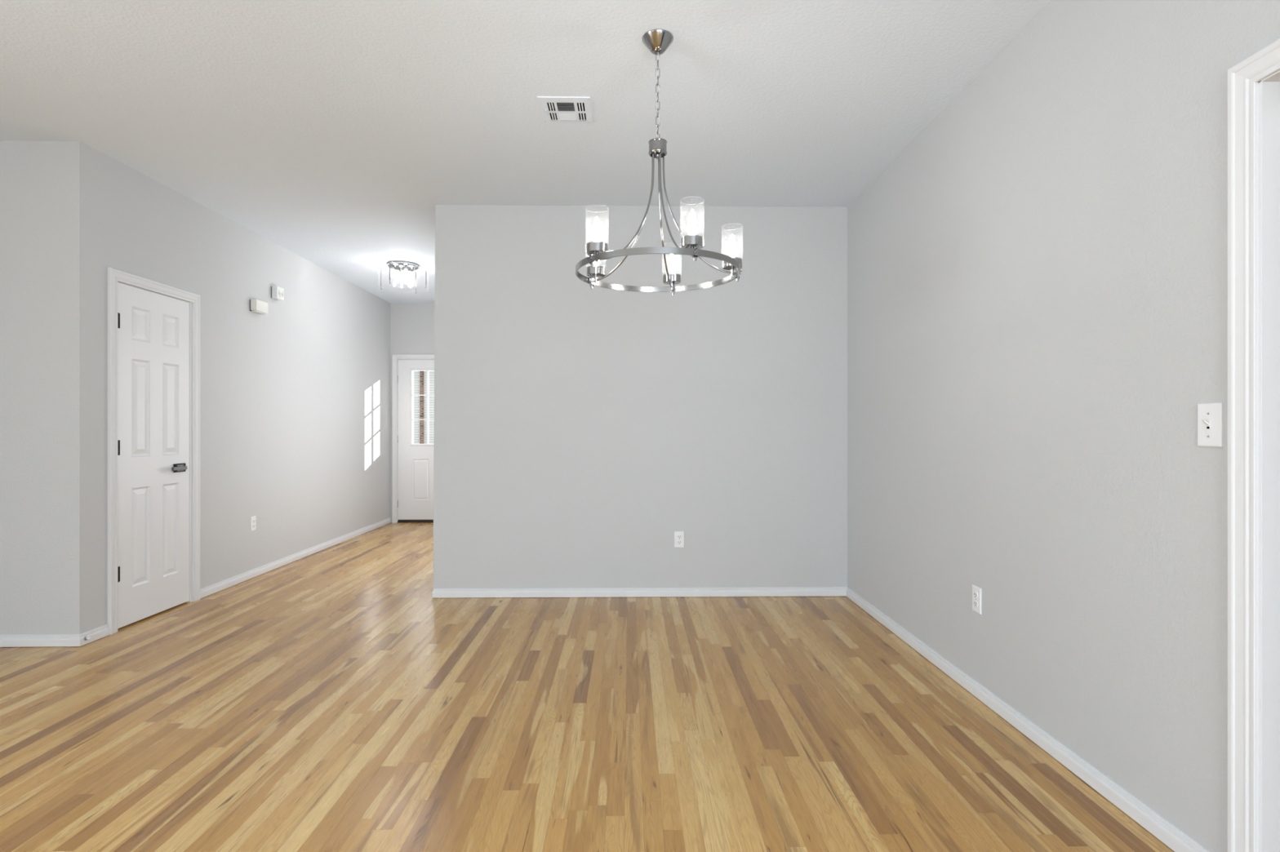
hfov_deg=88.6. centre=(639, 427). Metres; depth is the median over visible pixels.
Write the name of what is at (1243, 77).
door frame
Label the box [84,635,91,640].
door stop
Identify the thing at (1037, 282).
wall
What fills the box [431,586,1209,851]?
baseboard
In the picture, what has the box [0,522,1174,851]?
floor
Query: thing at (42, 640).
baseboard
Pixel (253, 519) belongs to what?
wall outlet
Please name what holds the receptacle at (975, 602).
attached to the wall outlet at (976, 591)
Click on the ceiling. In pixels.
(333, 132)
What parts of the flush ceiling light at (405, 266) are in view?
light bulb, light bulb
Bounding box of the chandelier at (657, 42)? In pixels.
[575,29,742,296]
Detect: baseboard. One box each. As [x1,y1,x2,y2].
[0,623,110,647]
[200,517,391,598]
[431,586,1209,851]
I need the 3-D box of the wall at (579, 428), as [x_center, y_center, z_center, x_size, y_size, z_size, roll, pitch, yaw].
[0.007,-0.184,4.660,2.909,2.743,0.120,0,0,-1]
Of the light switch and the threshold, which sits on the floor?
the threshold
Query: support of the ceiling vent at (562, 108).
in the ceiling
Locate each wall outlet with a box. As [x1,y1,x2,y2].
[250,515,256,531]
[674,531,684,547]
[972,584,981,614]
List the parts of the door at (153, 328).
lever, handle, rose plate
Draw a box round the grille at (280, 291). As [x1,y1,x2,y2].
[278,288,283,297]
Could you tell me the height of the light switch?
0.115 m
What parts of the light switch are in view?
toggle frame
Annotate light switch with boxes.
[1197,403,1222,447]
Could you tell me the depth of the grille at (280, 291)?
5.52 m
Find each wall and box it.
[0,141,57,635]
[57,141,390,634]
[390,303,435,519]
[432,204,847,591]
[847,0,1279,851]
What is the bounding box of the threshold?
[397,520,433,523]
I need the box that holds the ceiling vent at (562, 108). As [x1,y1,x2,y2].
[537,96,593,122]
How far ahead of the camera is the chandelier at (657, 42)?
2.60 m
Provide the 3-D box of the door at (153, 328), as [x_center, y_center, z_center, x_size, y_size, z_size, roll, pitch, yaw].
[-3.046,0.162,4.134,0.091,2.026,0.644,0,0,-1]
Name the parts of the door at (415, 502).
lite frame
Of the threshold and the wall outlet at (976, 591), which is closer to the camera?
the wall outlet at (976, 591)
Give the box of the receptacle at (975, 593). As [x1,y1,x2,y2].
[973,591,977,599]
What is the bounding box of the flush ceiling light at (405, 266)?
[380,260,426,293]
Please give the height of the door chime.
0.094 m
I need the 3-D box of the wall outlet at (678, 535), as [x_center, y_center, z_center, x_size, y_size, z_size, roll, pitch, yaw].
[0.276,0.785,4.599,0.070,0.114,0.010,0,0,-1]
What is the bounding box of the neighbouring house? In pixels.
[413,371,434,444]
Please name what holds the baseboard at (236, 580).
attached to the wall at (295, 397)
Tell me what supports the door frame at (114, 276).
attached to the wall at (295, 397)
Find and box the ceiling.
[0,0,1051,303]
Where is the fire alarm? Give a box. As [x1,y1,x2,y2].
[271,286,284,300]
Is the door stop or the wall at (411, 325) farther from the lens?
the wall at (411, 325)
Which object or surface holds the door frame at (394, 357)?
attached to the wall at (411, 325)
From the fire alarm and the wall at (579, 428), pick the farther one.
the fire alarm
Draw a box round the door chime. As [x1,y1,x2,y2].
[249,299,267,315]
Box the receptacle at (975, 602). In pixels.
[973,600,977,607]
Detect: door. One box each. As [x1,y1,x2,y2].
[117,282,189,628]
[396,360,434,520]
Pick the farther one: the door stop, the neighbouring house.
the neighbouring house
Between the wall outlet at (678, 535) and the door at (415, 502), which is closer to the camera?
the wall outlet at (678, 535)
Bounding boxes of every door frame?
[107,266,199,635]
[391,354,434,523]
[1226,38,1279,851]
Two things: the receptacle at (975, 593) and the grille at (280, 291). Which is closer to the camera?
the receptacle at (975, 593)
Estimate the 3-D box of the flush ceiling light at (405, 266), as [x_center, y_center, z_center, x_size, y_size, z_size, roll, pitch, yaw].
[-2.256,-1.440,6.248,0.465,0.230,0.465,0,0,-1]
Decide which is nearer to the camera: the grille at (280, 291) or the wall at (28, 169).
the wall at (28, 169)
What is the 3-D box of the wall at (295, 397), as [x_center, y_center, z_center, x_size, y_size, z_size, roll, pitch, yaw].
[-3.143,-0.184,5.934,0.120,2.743,4.748,0,0,-1]

